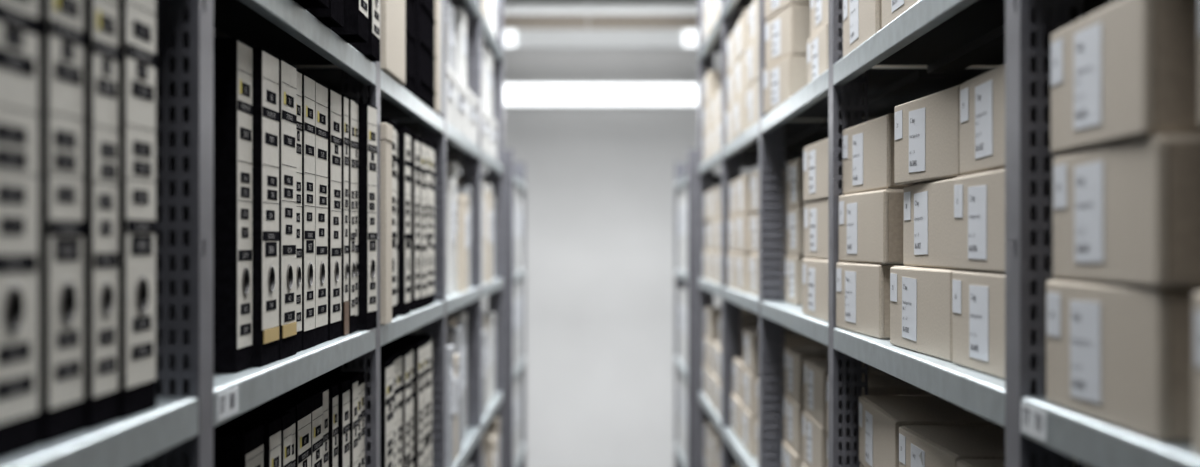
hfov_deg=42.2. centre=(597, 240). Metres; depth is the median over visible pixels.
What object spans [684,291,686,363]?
file box
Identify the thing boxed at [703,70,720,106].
box
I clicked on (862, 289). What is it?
box
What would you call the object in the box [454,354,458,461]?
file box
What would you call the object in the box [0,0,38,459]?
binder
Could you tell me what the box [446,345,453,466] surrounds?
file box
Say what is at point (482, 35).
file box
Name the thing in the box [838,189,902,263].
box
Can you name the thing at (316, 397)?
binder
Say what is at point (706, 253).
box
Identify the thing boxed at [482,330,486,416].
file box
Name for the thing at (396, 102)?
shelving unit
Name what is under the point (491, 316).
file box
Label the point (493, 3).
file box
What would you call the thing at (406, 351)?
binder
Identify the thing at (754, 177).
box
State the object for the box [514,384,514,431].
file box
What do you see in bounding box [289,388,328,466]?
binder
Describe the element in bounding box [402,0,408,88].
ledger
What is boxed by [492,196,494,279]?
file box
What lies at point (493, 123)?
box
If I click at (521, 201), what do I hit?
file box
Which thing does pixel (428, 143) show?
binder
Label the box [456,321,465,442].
file box
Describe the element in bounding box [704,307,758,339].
box
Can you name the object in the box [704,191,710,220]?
box
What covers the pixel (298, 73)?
binder
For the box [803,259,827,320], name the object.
box
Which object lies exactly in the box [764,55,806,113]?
box
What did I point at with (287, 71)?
binder
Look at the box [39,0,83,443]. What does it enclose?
binder
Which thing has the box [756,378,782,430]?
box
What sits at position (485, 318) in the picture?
file box
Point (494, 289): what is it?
shelving unit
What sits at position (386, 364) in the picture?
binder
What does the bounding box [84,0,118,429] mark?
binder
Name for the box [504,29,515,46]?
diffuser
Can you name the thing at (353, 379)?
binder
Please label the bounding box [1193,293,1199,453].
box
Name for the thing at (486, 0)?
file box
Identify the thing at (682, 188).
file box
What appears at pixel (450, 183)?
file box
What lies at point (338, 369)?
binder
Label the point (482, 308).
file box
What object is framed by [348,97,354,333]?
binder
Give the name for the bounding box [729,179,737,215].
box
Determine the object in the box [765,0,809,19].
box
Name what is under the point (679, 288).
file box
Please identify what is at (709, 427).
box
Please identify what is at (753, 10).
box
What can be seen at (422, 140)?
binder
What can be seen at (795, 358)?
box
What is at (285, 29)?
shelving unit
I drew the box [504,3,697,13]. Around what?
trim
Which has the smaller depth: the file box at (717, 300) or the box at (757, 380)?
the box at (757, 380)
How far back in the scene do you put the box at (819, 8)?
2.62 m
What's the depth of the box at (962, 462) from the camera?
1.55 m
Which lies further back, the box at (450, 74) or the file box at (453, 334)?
the file box at (453, 334)
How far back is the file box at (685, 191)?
6.24 m
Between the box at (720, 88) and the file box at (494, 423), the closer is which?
the box at (720, 88)
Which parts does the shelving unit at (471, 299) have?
shelf, shelf, shelf, shelf, post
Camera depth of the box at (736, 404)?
4.04 m
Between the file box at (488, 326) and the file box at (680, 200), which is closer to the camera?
the file box at (488, 326)
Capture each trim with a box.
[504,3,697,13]
[504,14,697,28]
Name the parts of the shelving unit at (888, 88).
post, shelf, shelf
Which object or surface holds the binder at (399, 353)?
on the shelving unit at (396, 102)
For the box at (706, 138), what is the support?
on the shelving unit at (707, 289)
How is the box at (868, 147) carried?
on the box at (871, 222)
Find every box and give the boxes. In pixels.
[294,0,404,84]
[380,123,392,324]
[391,62,454,126]
[407,327,461,455]
[422,318,455,326]
[434,0,439,113]
[438,0,443,116]
[446,0,446,61]
[446,161,457,291]
[446,178,455,294]
[446,312,466,430]
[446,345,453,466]
[447,1,454,69]
[453,7,466,86]
[454,75,467,136]
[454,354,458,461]
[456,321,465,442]
[457,177,463,184]
[457,185,470,287]
[457,194,468,291]
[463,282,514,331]
[466,87,478,145]
[466,462,472,466]
[468,196,469,288]
[482,0,485,18]
[482,35,483,105]
[482,106,489,153]
[482,180,484,283]
[482,308,483,329]
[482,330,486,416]
[482,430,485,466]
[483,47,492,115]
[484,313,495,398]
[484,317,487,403]
[485,184,491,192]
[485,191,491,282]
[485,417,499,466]
[485,430,493,433]
[485,434,495,466]
[486,0,487,22]
[487,325,489,402]
[488,0,489,26]
[489,113,496,160]
[490,0,496,37]
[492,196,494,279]
[514,188,514,234]
[514,196,516,272]
[514,279,519,363]
[514,285,516,369]
[514,378,516,466]
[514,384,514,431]
[515,284,517,364]
[516,370,520,455]
[516,384,517,458]
[517,187,519,270]
[520,200,522,269]
[520,278,522,360]
[678,193,681,268]
[678,368,681,451]
[679,199,681,270]
[679,288,686,358]
[680,289,686,363]
[681,187,683,271]
[682,374,684,454]
[684,185,686,271]
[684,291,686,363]
[684,292,686,368]
[684,378,686,459]
[684,381,686,466]
[703,11,709,43]
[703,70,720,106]
[703,100,711,134]
[703,131,709,161]
[703,250,714,279]
[703,364,711,399]
[704,0,711,19]
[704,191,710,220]
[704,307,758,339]
[704,336,718,369]
[704,421,718,457]
[704,450,710,466]
[705,221,709,249]
[710,0,716,30]
[710,124,716,156]
[710,187,719,219]
[710,219,717,250]
[710,251,717,282]
[710,372,717,409]
[710,433,720,466]
[711,342,718,377]
[712,92,718,126]
[714,294,720,306]
[717,0,747,17]
[717,119,720,151]
[717,251,720,283]
[717,381,720,416]
[718,218,720,250]
[718,348,743,382]
[718,445,720,466]
[719,88,720,120]
[719,186,720,217]
[719,316,788,353]
[726,104,733,144]
[727,29,735,73]
[727,66,734,109]
[727,252,738,289]
[728,216,736,251]
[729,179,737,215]
[731,393,743,440]
[733,358,744,402]
[734,92,746,138]
[735,11,747,62]
[735,51,746,99]
[736,253,755,292]
[737,174,751,214]
[737,214,750,252]
[742,406,756,455]
[743,368,782,415]
[744,329,827,374]
[746,34,758,88]
[747,79,872,128]
[748,0,758,46]
[749,254,793,296]
[750,168,791,212]
[750,211,787,253]
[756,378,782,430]
[756,420,782,463]
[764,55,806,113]
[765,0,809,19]
[765,5,810,66]
[782,441,803,466]
[784,394,804,454]
[785,348,827,404]
[786,256,813,304]
[787,158,807,207]
[787,207,803,255]
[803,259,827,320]
[803,411,827,466]
[804,138,827,201]
[804,199,827,258]
[804,359,889,426]
[807,23,1000,83]
[810,0,827,36]
[826,375,932,431]
[836,262,906,338]
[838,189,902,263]
[843,0,881,56]
[843,113,906,194]
[859,395,998,466]
[882,0,919,27]
[890,266,956,361]
[894,85,962,184]
[899,425,1072,466]
[903,177,956,268]
[952,270,1004,378]
[954,169,1004,272]
[956,459,1090,466]
[960,64,1004,174]
[1046,280,1199,441]
[1050,0,1199,153]
[1053,134,1199,287]
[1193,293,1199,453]
[1199,0,1199,124]
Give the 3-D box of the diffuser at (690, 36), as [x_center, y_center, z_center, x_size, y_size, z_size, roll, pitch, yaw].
[0.586,-1.180,9.054,0.180,0.102,0.016,0,0,0]
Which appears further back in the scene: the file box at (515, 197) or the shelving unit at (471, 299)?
the file box at (515, 197)
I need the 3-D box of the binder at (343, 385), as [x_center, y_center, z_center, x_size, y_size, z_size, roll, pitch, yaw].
[-0.479,0.348,2.087,0.287,0.318,0.062,0,0,0]
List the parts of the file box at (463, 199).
lid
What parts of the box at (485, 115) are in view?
lid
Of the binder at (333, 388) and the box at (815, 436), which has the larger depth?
the box at (815, 436)
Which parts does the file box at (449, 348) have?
lid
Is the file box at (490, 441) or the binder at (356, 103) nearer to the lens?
the binder at (356, 103)
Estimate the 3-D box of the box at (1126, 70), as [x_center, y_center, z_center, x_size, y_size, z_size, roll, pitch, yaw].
[0.523,-0.114,1.083,0.356,0.095,0.234,0,0,2]
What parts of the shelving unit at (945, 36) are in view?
post, shelf, shelf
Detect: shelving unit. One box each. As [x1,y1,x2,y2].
[0,0,212,466]
[213,0,379,466]
[296,0,445,466]
[393,0,481,466]
[446,0,503,466]
[457,149,525,466]
[675,149,744,466]
[698,0,803,466]
[721,0,869,466]
[759,0,994,466]
[828,0,1116,466]
[1005,0,1199,466]
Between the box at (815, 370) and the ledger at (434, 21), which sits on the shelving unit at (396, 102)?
the ledger at (434, 21)
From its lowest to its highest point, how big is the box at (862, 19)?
0.095 m
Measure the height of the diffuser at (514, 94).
0.112 m
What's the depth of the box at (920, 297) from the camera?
1.72 m
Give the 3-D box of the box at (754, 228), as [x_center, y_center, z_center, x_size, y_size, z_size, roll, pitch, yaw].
[0.540,-0.018,3.585,0.357,0.095,0.240,0,0,0]
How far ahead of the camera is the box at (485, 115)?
4.50 m
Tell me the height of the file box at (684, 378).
0.331 m
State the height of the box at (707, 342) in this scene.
0.095 m
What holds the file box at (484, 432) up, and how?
on the shelving unit at (494, 289)
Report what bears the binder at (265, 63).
on the shelving unit at (285, 29)
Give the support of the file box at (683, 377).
on the shelving unit at (690, 374)
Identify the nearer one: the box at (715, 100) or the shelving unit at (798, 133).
the shelving unit at (798, 133)
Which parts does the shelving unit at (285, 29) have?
shelf, shelf, post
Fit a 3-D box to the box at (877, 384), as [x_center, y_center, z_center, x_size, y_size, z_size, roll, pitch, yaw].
[0.553,0.268,2.447,0.357,0.095,0.240,0,0,0]
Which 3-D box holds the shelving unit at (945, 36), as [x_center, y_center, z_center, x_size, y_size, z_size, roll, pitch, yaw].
[0.577,0.258,1.805,0.480,2.484,1.004,0,0,0]
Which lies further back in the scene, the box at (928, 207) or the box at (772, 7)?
the box at (772, 7)
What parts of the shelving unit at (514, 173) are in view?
shelf, post, shelf, shelf, shelf, post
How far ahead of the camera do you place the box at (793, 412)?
3.06 m
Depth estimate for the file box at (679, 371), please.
6.56 m
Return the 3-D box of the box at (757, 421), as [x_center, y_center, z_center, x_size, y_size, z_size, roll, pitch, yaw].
[0.540,0.459,3.475,0.357,0.095,0.230,0,0,1]
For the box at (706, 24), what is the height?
0.095 m
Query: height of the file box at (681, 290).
0.301 m
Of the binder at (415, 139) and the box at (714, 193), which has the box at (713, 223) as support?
the box at (714, 193)
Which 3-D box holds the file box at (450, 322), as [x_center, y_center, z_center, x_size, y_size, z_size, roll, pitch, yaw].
[-0.483,0.349,3.806,0.264,0.316,0.122,0,0,0]
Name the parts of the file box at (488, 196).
lid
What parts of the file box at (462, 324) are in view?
lid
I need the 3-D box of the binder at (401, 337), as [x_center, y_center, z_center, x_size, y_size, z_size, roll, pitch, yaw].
[-0.472,0.348,3.046,0.286,0.318,0.077,0,0,0]
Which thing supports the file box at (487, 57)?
on the box at (493, 123)
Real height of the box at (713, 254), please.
0.095 m
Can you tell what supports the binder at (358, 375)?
on the shelving unit at (285, 29)
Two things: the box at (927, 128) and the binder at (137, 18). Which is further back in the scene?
the box at (927, 128)
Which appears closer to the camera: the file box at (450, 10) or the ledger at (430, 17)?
the ledger at (430, 17)
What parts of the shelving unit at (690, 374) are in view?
shelf, post, shelf, shelf, post, shelf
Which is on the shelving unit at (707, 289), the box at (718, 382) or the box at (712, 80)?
the box at (718, 382)
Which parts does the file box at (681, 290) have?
lid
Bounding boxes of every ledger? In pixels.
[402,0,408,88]
[407,0,410,90]
[409,0,415,94]
[414,0,427,102]
[423,0,434,107]
[431,0,435,110]
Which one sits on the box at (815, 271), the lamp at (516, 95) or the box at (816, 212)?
the box at (816, 212)
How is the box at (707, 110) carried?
on the box at (706, 138)
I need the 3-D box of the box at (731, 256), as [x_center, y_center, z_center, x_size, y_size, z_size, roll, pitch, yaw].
[0.529,0.077,4.109,0.356,0.095,0.250,0,0,0]
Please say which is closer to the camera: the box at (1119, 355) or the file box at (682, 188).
the box at (1119, 355)
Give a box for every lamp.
[504,0,697,49]
[504,52,717,107]
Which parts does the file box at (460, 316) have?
lid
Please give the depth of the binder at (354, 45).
2.12 m
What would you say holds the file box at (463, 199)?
on the shelving unit at (471, 299)
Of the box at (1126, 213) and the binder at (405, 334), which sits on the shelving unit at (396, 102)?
the binder at (405, 334)
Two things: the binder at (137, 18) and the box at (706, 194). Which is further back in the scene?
the box at (706, 194)
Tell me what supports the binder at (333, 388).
on the shelving unit at (285, 29)
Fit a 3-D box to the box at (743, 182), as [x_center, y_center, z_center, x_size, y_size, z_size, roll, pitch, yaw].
[0.531,-0.114,3.851,0.356,0.095,0.200,0,0,0]
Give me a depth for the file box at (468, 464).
4.09 m
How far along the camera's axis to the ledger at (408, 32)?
2.70 m
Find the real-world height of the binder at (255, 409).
0.318 m
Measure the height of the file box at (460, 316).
0.316 m
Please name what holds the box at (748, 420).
on the shelving unit at (798, 133)
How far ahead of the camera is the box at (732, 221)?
4.09 m
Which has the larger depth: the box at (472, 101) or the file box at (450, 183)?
the box at (472, 101)
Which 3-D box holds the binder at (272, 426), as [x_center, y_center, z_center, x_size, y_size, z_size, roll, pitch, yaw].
[-0.480,0.348,1.631,0.287,0.318,0.062,0,0,0]
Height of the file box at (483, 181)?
0.301 m
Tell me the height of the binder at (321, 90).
0.318 m
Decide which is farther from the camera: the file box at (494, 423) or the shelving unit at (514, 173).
the shelving unit at (514, 173)
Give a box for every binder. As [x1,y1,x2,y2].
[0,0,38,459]
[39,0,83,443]
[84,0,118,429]
[119,0,155,418]
[133,425,263,466]
[213,37,252,372]
[219,418,280,466]
[234,412,291,466]
[246,407,295,466]
[253,47,278,366]
[256,398,310,466]
[275,391,322,466]
[279,58,296,359]
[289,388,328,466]
[296,69,301,352]
[296,384,337,466]
[302,72,314,349]
[304,380,349,466]
[310,0,343,26]
[312,376,357,466]
[315,80,327,344]
[320,374,360,466]
[325,372,364,466]
[328,88,341,339]
[329,363,346,371]
[331,0,367,42]
[341,94,348,335]
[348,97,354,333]
[350,43,356,49]
[355,101,357,330]
[357,0,379,60]
[358,103,376,329]
[380,118,396,318]
[380,345,413,466]
[380,347,410,466]
[380,351,401,466]
[380,354,396,466]
[380,358,393,466]
[384,342,422,466]
[391,339,427,466]
[396,125,397,315]
[397,336,431,466]
[398,126,410,314]
[403,334,431,466]
[411,133,419,310]
[420,136,425,308]
[426,139,430,306]
[431,143,434,304]
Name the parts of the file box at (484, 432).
lid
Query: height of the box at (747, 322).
0.095 m
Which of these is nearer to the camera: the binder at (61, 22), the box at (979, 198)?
the binder at (61, 22)
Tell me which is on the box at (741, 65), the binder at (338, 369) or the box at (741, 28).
the box at (741, 28)
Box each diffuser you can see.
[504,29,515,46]
[504,84,697,105]
[683,29,697,46]
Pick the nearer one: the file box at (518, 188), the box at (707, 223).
the box at (707, 223)
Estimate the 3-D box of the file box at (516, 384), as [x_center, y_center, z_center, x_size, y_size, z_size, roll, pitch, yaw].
[-0.481,0.738,6.307,0.304,0.301,0.222,0,0,0]
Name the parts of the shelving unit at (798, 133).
post, shelf, shelf, shelf, shelf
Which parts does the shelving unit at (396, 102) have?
shelf, shelf, post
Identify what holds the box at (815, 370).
on the box at (815, 436)
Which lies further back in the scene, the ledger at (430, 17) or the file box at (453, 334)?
the file box at (453, 334)
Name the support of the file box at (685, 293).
on the shelving unit at (690, 374)
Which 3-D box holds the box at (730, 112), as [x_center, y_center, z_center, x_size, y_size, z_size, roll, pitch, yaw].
[0.522,-0.305,4.074,0.357,0.095,0.240,0,0,0]
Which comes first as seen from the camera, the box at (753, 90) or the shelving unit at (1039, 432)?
the shelving unit at (1039, 432)
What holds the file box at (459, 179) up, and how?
on the shelving unit at (494, 289)
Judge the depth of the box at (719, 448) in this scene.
4.56 m
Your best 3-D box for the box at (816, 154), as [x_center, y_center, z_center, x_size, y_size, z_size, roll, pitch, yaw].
[0.532,-0.114,2.524,0.356,0.095,0.290,0,0,-1]
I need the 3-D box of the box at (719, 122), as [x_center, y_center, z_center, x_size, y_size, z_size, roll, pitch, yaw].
[0.530,-0.305,4.469,0.357,0.095,0.250,0,0,0]
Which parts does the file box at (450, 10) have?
lid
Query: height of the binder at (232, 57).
0.318 m
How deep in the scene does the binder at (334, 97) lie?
1.99 m
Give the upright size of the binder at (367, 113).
0.318 m
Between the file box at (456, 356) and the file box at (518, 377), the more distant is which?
the file box at (518, 377)
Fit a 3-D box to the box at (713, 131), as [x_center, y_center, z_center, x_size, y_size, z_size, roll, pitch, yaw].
[0.529,-0.305,4.774,0.356,0.095,0.240,0,0,0]
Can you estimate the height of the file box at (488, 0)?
0.271 m
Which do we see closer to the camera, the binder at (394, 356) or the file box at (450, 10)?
the binder at (394, 356)
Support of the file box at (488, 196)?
on the shelving unit at (494, 289)
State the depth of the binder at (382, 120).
2.50 m
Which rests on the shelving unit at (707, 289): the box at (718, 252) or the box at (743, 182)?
the box at (718, 252)
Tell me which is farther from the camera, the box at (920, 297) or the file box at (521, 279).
the file box at (521, 279)
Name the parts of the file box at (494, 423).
lid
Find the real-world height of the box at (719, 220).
0.095 m
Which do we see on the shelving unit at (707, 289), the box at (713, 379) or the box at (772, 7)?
the box at (713, 379)
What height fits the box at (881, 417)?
0.095 m
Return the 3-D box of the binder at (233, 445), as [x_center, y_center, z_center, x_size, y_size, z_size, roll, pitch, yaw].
[-0.484,0.348,1.554,0.287,0.318,0.085,0,0,0]
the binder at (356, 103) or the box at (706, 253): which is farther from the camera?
the box at (706, 253)
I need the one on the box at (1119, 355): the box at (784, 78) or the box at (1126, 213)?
the box at (1126, 213)
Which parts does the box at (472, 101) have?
lid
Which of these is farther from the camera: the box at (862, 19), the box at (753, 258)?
the box at (753, 258)
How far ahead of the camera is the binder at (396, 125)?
2.60 m
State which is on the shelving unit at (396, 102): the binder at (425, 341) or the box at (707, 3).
the binder at (425, 341)
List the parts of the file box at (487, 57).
lid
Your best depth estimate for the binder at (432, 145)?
3.08 m
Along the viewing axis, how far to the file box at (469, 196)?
4.03 m
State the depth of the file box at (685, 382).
6.10 m
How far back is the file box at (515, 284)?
6.32 m
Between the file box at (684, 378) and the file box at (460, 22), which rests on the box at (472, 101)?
the file box at (460, 22)
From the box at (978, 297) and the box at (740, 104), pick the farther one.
the box at (740, 104)
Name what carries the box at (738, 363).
on the box at (736, 404)
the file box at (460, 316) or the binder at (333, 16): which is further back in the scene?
the file box at (460, 316)
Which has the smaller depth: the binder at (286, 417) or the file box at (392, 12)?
the binder at (286, 417)
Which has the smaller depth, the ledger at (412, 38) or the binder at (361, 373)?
the binder at (361, 373)
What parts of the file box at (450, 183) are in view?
lid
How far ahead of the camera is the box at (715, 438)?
4.75 m
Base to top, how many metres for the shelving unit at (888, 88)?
2.484 m
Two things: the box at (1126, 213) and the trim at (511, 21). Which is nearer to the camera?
the box at (1126, 213)
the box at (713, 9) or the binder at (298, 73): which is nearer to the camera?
the binder at (298, 73)
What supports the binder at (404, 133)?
on the shelving unit at (396, 102)
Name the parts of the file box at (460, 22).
lid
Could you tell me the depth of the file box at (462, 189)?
4.10 m
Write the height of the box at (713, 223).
0.095 m
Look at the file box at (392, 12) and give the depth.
2.40 m
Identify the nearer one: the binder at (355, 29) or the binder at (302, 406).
the binder at (302, 406)
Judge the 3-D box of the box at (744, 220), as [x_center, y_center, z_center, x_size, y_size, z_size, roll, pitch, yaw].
[0.530,-0.018,3.850,0.356,0.095,0.200,0,0,0]
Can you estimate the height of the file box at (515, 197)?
0.301 m
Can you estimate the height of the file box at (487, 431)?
0.271 m
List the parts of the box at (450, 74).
lid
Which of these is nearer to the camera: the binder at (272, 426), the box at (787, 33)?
the binder at (272, 426)
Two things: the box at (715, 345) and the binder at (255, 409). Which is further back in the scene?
the box at (715, 345)
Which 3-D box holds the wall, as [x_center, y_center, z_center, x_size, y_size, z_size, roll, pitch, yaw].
[0.000,-0.150,9.960,3.400,3.300,0.120,0,0,0]
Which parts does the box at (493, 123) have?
lid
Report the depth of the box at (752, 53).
3.46 m
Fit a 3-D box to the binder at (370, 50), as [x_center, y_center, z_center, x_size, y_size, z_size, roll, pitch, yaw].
[-0.453,-0.416,2.187,0.287,0.318,0.080,0,0,0]
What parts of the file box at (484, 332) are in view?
lid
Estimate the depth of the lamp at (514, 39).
9.06 m
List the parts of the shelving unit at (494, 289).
shelf, shelf, shelf, shelf, post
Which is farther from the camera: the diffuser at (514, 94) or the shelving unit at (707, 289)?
the diffuser at (514, 94)
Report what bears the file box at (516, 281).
on the shelving unit at (514, 173)
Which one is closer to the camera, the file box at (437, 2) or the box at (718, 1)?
the file box at (437, 2)
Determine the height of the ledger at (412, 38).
0.325 m
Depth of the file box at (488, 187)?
4.77 m
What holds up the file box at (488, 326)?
on the shelving unit at (494, 289)
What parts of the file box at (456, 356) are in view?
lid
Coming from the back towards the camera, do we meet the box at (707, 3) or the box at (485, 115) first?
the box at (707, 3)
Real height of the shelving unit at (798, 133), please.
2.484 m
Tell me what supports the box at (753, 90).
on the shelving unit at (798, 133)
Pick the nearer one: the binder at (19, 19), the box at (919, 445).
the binder at (19, 19)
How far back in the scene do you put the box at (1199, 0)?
0.92 m
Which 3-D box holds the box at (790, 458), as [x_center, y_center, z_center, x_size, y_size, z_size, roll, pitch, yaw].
[0.557,0.459,3.099,0.356,0.095,0.230,0,0,0]
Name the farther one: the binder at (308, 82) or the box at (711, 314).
the box at (711, 314)
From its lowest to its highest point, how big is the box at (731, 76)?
0.095 m
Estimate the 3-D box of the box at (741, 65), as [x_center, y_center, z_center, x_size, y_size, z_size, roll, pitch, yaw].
[0.524,-0.400,3.794,0.357,0.095,0.260,0,0,0]
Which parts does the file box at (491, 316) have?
lid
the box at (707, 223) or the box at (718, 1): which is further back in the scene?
the box at (707, 223)
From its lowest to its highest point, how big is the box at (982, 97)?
0.095 m
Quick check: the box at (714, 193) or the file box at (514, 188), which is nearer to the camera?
the box at (714, 193)
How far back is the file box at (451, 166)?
3.76 m
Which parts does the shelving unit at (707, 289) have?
post, shelf, shelf, shelf, shelf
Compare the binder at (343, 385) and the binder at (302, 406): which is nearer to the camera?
the binder at (302, 406)
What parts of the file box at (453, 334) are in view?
lid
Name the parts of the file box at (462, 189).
lid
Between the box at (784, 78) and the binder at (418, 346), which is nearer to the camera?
the binder at (418, 346)
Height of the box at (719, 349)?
0.095 m
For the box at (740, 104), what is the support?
on the shelving unit at (798, 133)
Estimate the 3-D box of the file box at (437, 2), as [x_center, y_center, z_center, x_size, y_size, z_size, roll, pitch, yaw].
[-0.443,-0.413,3.110,0.252,0.311,0.062,0,0,0]
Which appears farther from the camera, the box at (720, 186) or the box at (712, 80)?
the box at (712, 80)
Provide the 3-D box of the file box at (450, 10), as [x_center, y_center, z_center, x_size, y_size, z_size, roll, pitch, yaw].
[-0.469,-0.470,3.670,0.254,0.171,0.142,0,0,0]
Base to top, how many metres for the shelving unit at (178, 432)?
2.484 m
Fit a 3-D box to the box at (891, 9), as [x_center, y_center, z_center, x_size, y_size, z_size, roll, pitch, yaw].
[0.525,-0.305,1.767,0.357,0.095,0.272,0,0,-1]
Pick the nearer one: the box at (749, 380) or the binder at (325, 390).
the binder at (325, 390)
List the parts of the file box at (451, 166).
lid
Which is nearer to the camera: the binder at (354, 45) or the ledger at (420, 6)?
the binder at (354, 45)
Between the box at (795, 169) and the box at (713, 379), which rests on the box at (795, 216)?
the box at (795, 169)
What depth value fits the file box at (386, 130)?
2.32 m
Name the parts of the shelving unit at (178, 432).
shelf, post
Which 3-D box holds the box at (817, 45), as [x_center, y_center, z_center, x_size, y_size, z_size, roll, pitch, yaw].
[0.545,-0.305,2.616,0.357,0.095,0.220,0,0,-1]
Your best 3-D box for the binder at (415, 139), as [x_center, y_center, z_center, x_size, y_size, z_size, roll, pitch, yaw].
[-0.469,-0.034,2.820,0.286,0.318,0.085,0,0,0]
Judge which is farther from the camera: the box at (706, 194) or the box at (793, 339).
the box at (706, 194)
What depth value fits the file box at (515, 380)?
6.10 m
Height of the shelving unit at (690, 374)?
1.849 m
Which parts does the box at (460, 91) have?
lid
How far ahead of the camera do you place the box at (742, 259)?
3.77 m
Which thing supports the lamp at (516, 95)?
hanging from the ceiling
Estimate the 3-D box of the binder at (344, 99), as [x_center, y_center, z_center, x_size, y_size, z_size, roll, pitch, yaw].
[-0.476,-0.034,2.068,0.287,0.318,0.042,0,0,0]
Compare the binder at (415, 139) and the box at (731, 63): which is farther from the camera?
the box at (731, 63)
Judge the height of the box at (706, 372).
0.095 m
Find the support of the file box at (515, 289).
on the shelving unit at (514, 173)
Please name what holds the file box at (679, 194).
on the shelving unit at (690, 374)
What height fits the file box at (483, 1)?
0.301 m
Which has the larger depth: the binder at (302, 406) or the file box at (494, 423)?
the file box at (494, 423)
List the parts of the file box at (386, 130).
lid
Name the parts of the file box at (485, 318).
lid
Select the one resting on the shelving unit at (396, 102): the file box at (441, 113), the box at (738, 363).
the file box at (441, 113)
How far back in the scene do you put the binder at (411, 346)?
2.81 m
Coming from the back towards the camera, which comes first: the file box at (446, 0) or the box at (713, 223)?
the box at (713, 223)
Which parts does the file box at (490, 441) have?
lid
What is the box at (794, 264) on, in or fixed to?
on the shelving unit at (888, 88)
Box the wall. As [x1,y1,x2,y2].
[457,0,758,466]
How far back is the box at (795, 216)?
3.05 m
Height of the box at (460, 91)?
0.121 m
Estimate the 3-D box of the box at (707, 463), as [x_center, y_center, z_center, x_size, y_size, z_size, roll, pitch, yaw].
[0.534,0.746,5.088,0.356,0.095,0.260,0,0,0]
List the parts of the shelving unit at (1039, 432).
post, shelf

